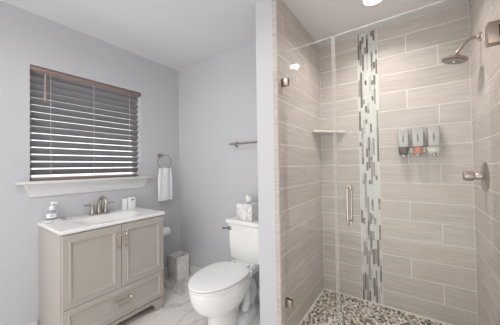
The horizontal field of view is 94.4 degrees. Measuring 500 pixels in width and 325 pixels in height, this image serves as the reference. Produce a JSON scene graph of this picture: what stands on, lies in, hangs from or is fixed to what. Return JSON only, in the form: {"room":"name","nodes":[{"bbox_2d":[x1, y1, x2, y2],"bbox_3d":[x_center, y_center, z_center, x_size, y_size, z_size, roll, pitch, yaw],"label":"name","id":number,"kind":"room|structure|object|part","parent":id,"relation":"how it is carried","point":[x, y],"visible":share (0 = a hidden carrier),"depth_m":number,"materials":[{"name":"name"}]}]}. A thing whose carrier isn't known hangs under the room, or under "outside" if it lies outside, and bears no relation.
{"room":"bathroom","nodes":[
{"label":"bathroom","id":0,"kind":"room"},
{"bbox_2d":[0,0,179,324],"bbox_3d":[-1.838,0.089,1.555,0.140,2.440,3.446,-1,-1,35],"label":"wall","id":1,"kind":"structure","parent":0,"point":[27,38],"depth_m":1.81,"materials":[{"name":"grey paint"}]},
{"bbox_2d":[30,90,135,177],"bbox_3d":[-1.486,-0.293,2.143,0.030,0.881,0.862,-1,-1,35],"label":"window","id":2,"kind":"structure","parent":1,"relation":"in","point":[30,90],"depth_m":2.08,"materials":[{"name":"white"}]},
{"bbox_2d":[30,65,140,180],"bbox_3d":[-1.417,-0.294,2.099,0.092,0.870,0.864,-1,-1,35],"label":"window blind","id":3,"kind":"object","parent":2,"relation":"attached to","point":[54,86],"visible":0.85,"depth_m":2.02,"materials":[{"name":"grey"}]},
{"bbox_3d":[-1.428,0.132,2.093,0.056,0.018,0.834,-1,-1,35],"label":"rail","id":4,"kind":"part","parent":3,"relation":"part of","materials":[{"name":"brown"}]},
{"bbox_3d":[-1.223,-0.283,2.349,0.002,0.830,0.002,-1,-1,35],"label":"ladder cord","id":5,"kind":"part","parent":3,"relation":"part of","materials":[{"name":"white fabric"}]},
{"bbox_2d":[16,176,152,197],"bbox_3d":[-1.394,0.202,2.088,0.152,0.118,1.030,-1,-1,35],"label":"trim","id":6,"kind":"structure","parent":1,"relation":"attached to","point":[66,186],"depth_m":1.95,"materials":[{"name":"white wood"}]},
{"bbox_2d":[27,266,168,324],"bbox_3d":[-1.792,1.245,1.444,0.014,0.125,3.326,-1,-1,35],"label":"baseboard","id":7,"kind":"structure","parent":1,"relation":"attached to","point":[166,274],"depth_m":2.62,"materials":[{"name":"white"}]},
{"bbox_2d":[157,153,171,167],"bbox_3d":[-0.977,-0.012,2.613,0.064,0.182,0.180,-1,-1,35],"label":"towel ring","id":8,"kind":"object","parent":1,"relation":"attached to","point":[159,155],"visible":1,"depth_m":2.59,"materials":[{"name":"silver metal"}]},
{"bbox_2d":[158,168,172,200],"bbox_3d":[-0.950,0.242,2.599,0.053,0.364,0.185,-1,-1,35],"label":"hand towel","id":9,"kind":"object","parent":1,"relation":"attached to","point":[165,180],"visible":1,"depth_m":2.58,"materials":[{"name":"white fabric"}]},
{"bbox_2d":[118,275,259,324],"bbox_3d":[-0.075,1.329,0.611,4.078,0.120,3.926,-1,-1,35],"label":"floor","id":10,"kind":"structure","parent":0,"point":[177,309],"depth_m":2.00,"materials":[{"name":"tile"}]},
{"bbox_2d":[38,215,163,324],"bbox_3d":[-1.171,0.891,1.908,0.509,0.827,0.759,-1,-1,35],"label":"vanity cabinet","id":11,"kind":"object","parent":10,"relation":"on","point":[108,275],"visible":0.98,"depth_m":1.69,"materials":[{"name":"beige wood"}]},
{"bbox_3d":[-1.103,0.720,1.638,0.022,0.478,0.372,-1,-1,35],"label":"door","id":12,"kind":"part","parent":11,"relation":"part of","materials":[{"name":"grey wood"}]},
{"bbox_2d":[38,207,164,235],"bbox_3d":[-1.190,0.480,1.928,0.476,0.059,0.765,-1,-1,35],"label":"countertop","id":13,"kind":"structure","parent":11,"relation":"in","point":[84,222],"depth_m":1.85,"materials":[{"name":"white stone"}]},
{"bbox_2d":[41,216,71,223],"bbox_3d":[-1.499,0.445,1.797,0.103,0.016,0.165,-1,-1,35],"label":"tray","id":14,"kind":"object","parent":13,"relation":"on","point":[46,221],"visible":1,"depth_m":1.77,"materials":[{"name":"stone"}]},
{"bbox_2d":[46,202,57,218],"bbox_3d":[-1.521,0.369,1.777,0.068,0.134,0.067,-1,-1,35],"label":"soap bottle","id":15,"kind":"object","parent":14,"relation":"on","point":[54,214],"visible":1,"depth_m":1.77,"materials":[{"name":"plastic"}]},
{"bbox_2d":[84,196,113,215],"bbox_3d":[-1.326,0.374,2.043,0.183,0.161,0.165,-1,-1,-13],"label":"faucet","id":16,"kind":"object","parent":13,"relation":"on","point":[99,203],"visible":1,"depth_m":2.03,"materials":[{"name":"silver metal"}]},
{"bbox_3d":[-1.377,0.401,1.988,0.042,0.086,0.087,-1,-1,35],"label":"handle","id":17,"kind":"part","parent":16,"relation":"part of","materials":[{"name":"silver metal"}]},
{"bbox_3d":[-1.333,0.448,2.048,0.058,0.012,0.150,-1,-1,35],"label":"plate","id":18,"kind":"part","parent":16,"relation":"part of","materials":[{"name":"silver metal"}]},
{"bbox_3d":[-1.291,0.369,2.020,0.148,0.154,0.042,-1,-1,35],"label":"spout","id":19,"kind":"part","parent":16,"relation":"part of","materials":[{"name":"silver metal"}]},
{"bbox_3d":[-1.292,0.402,2.111,0.042,0.086,0.087,-1,-1,35],"label":"handle","id":20,"kind":"part","parent":16,"relation":"part of","materials":[{"name":"silver metal"}]},
{"bbox_2d":[122,198,126,209],"bbox_3d":[-1.214,0.401,2.240,0.044,0.110,0.036,-1,-1,35],"label":"toothbrush holder","id":21,"kind":"object","parent":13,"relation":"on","point":[124,200],"visible":1,"depth_m":2.23,"materials":[{"name":"white ceramic"}]},
{"bbox_2d":[127,197,135,208],"bbox_3d":[-1.168,0.398,2.275,0.061,0.115,0.062,-1,-1,35],"label":"holder","id":22,"kind":"object","parent":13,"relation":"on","point":[131,201],"visible":0.95,"depth_m":2.25,"materials":[{"name":"white ceramic"}]},
{"bbox_3d":[-0.992,1.075,1.783,0.022,0.226,0.739,-1,-1,35],"label":"drawer","id":23,"kind":"part","parent":11,"relation":"part of","materials":[{"name":"grey wood"}]},
{"bbox_3d":[-0.970,1.067,1.776,0.032,0.045,0.133,-1,-1,35],"label":"handle","id":24,"kind":"part","parent":11,"relation":"part of","materials":[{"name":"silver metal"}]},
{"bbox_3d":[-0.890,0.721,1.943,0.022,0.478,0.364,-1,-1,35],"label":"door","id":25,"kind":"part","parent":11,"relation":"part of","materials":[{"name":"grey wood"}]},
{"bbox_2d":[168,251,189,280],"bbox_3d":[-0.820,1.184,2.665,0.180,0.254,0.180,-1,-1,35],"label":"basket","id":26,"kind":"object","parent":10,"relation":"on","point":[178,262],"visible":1,"depth_m":2.61,"materials":[{"name":"stone"}]},
{"bbox_2d":[188,215,258,324],"bbox_3d":[-0.165,0.906,1.862,0.407,0.802,0.761,-1,-1,35],"label":"toilet","id":27,"kind":"object","parent":10,"relation":"on","point":[224,292],"visible":0.91,"depth_m":1.78,"materials":[{"name":"white ceramic"}]},
{"bbox_3d":[-0.242,0.881,1.752,0.370,0.015,0.487,-1,-1,35],"label":"seat","id":28,"kind":"part","parent":27,"relation":"part of","materials":[{"name":"white plastic"}]},
{"bbox_3d":[-0.242,0.854,1.754,0.372,0.024,0.495,-1,-1,35],"label":"lid","id":29,"kind":"part","parent":27,"relation":"part of","materials":[{"name":"white plastic"}]},
{"bbox_3d":[-0.219,1.090,1.779,0.370,0.398,0.564,-1,-1,35],"label":"bowl","id":30,"kind":"part","parent":27,"relation":"part of","materials":[{"name":"white ceramic"}]},
{"bbox_3d":[-0.011,0.526,2.087,0.398,0.042,0.218,-1,-1,35],"label":"tank lid","id":31,"kind":"part","parent":27,"relation":"part of","materials":[{"name":"white ceramic"}]},
{"bbox_3d":[-0.006,0.710,2.088,0.370,0.322,0.193,-1,-1,35],"label":"tank","id":32,"kind":"part","parent":27,"relation":"part of","materials":[{"name":"white ceramic"}]},
{"bbox_2d":[237,195,257,221],"bbox_3d":[-0.013,0.397,2.068,0.162,0.216,0.140,-1,-1,35],"label":"tissue box","id":33,"kind":"object","parent":27,"relation":"on","point":[246,211],"visible":0.94,"depth_m":2.01,"materials":[{"name":"stone"}]},
{"bbox_2d":[178,41,259,287],"bbox_3d":[-0.244,0.080,2.471,1.424,2.440,0.120,-1,-1,35],"label":"wall","id":34,"kind":"structure","parent":0,"point":[218,94],"depth_m":2.48,"materials":[{"name":"grey paint"}]},
{"bbox_2d":[189,264,259,301],"bbox_3d":[-0.266,1.237,2.398,1.424,0.125,0.014,-1,-1,35],"label":"baseboard","id":35,"kind":"structure","parent":34,"relation":"attached to","point":[193,269],"depth_m":2.63,"materials":[{"name":"white"}]},
{"bbox_2d":[229,141,256,146],"bbox_3d":[0.031,-0.184,2.156,0.539,0.052,0.083,-1,-1,35],"label":"towel bar","id":36,"kind":"object","parent":34,"relation":"attached to","point":[236,144],"visible":0.55,"depth_m":2.20,"materials":[{"name":"silver metal"}]},
{"bbox_2d":[1,0,468,70],"bbox_3d":[-0.108,-1.220,0.657,4.078,0.100,3.944,-1,-1,35],"label":"ceiling","id":37,"kind":"structure","parent":0,"point":[178,35],"depth_m":1.87,"materials":[{"name":"white paint"}]},
{"bbox_2d":[360,0,383,6],"bbox_3d":[0.879,-1.166,1.642,0.180,0.008,0.180,-1,-1,35],"label":"recessed light","id":38,"kind":"object","parent":37,"relation":"in","point":[367,3],"visible":1,"depth_m":1.69,"materials":[{"name":"white"}]},
{"bbox_2d":[255,0,323,324],"bbox_3d":[0.420,0.063,2.028,0.173,2.440,1.041,-1,-1,35],"label":"wall","id":39,"kind":"structure","parent":0,"point":[296,55],"depth_m":1.67,"materials":[{"name":"tile"}]},
{"bbox_2d":[281,77,292,308],"bbox_3d":[0.384,0.195,1.504,0.361,1.936,0.028,-1,-1,35],"label":"hinges","id":40,"kind":"object","parent":39,"relation":"attached to","point":[284,81],"visible":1,"depth_m":1.58,"materials":[{"name":"silver metal"}]},
{"bbox_2d":[312,130,345,134],"bbox_3d":[0.731,-0.285,2.128,0.236,0.018,0.262,-1,-1,35],"label":"corner shelf","id":41,"kind":"object","parent":39,"relation":"attached to","point":[321,132],"visible":1,"depth_m":2.13,"materials":[{"name":"white stone"}]},
{"bbox_2d":[298,288,451,324],"bbox_3d":[0.953,1.247,1.641,1.102,0.050,0.800,-1,-1,35],"label":"floor","id":42,"kind":"structure","parent":0,"point":[330,307],"depth_m":1.88,"materials":[{"name":"multicoloured stone"}]},
{"bbox_2d":[320,1,477,324],"bbox_3d":[1.699,0.039,1.691,2.351,2.440,0.130,-1,-1,35],"label":"wall","id":43,"kind":"structure","parent":0,"point":[428,211],"depth_m":1.88,"materials":[{"name":"tile"}]},
{"bbox_2d":[357,29,382,304],"bbox_3d":[1.062,0.034,2.055,0.158,2.400,0.007,-1,-1,35],"label":"mosaic tile strip","id":44,"kind":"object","parent":43,"relation":"attached to","point":[366,42],"depth_m":2.05,"materials":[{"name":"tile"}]},
{"bbox_2d":[398,126,440,156],"bbox_3d":[1.325,-0.158,1.819,0.273,0.226,0.080,-1,-1,35],"label":"dispenser","id":45,"kind":"object","parent":43,"relation":"attached to","point":[433,148],"visible":1,"depth_m":1.79,"materials":[{"name":"clear plastic"},{"name":"liquid soap"},{"name":"chrome"}]},
{"bbox_2d":[468,0,499,324],"bbox_3d":[1.325,0.036,1.139,0.140,2.440,1.210,-1,-1,35],"label":"wall","id":46,"kind":"structure","parent":0,"point":[484,62],"depth_m":1.38,"materials":[{"name":"tile"}]},
{"bbox_2d":[346,19,499,225],"bbox_3d":[0.834,0.180,1.192,0.731,1.929,0.124,-1,-1,35],"label":"shower door hardware","id":47,"kind":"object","parent":46,"relation":"attached to","point":[492,29],"depth_m":1.02,"materials":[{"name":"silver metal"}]},
{"bbox_3d":[0.587,0.251,1.364,0.028,0.238,0.124,-1,-1,35],"label":"handle","id":48,"kind":"part","parent":47,"relation":"part of","materials":[{"name":"silver metal"}]},
{"bbox_2d":[441,31,481,64],"bbox_3d":[1.335,-0.717,1.469,0.194,0.164,0.136,-1,-1,35],"label":"shower","id":49,"kind":"object","parent":46,"relation":"attached to","point":[455,58],"visible":1,"depth_m":1.45,"materials":[{"name":"silver metal"}]},
{"bbox_3d":[1.310,-0.649,1.487,0.107,0.028,0.110,-1,-1,35],"label":"spray plate","id":50,"kind":"part","parent":49,"relation":"part of","materials":[{"name":"brown"}]},
{"bbox_3d":[1.365,-0.739,1.449,0.122,0.089,0.019,-1,-1,35],"label":"arm","id":51,"kind":"part","parent":49,"relation":"part of","materials":[{"name":"silver metal"}]},
{"bbox_2d":[462,162,489,190],"bbox_3d":[1.375,0.084,1.421,0.104,0.176,0.176,-1,-1,35],"label":"shower valve","id":52,"kind":"object","parent":46,"relation":"attached to","point":[484,175],"visible":1,"depth_m":1.39,"materials":[{"name":"silver metal"}]},
{"bbox_3d":[1.370,0.085,1.424,0.092,0.062,0.060,-1,-1,35],"label":"handle","id":53,"kind":"part","parent":52,"relation":"part of","materials":[{"name":"silver metal"}]},
{"bbox_3d":[-0.967,0.752,2.576,0.091,0.048,0.166,-1,-1,35],"label":"toilet paper holder","id":54,"kind":"object","parent":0,"visible":0},
{"bbox_2d":[163,227,170,235],"bbox_3d":[-0.946,0.762,2.549,0.092,0.092,0.102,-1,-1,35],"label":"toilet roll","id":55,"kind":"object","parent":54,"relation":"on","point":[166,230],"visible":0.53,"depth_m":2.53,"materials":[{"name":"white paper"}]}
]}

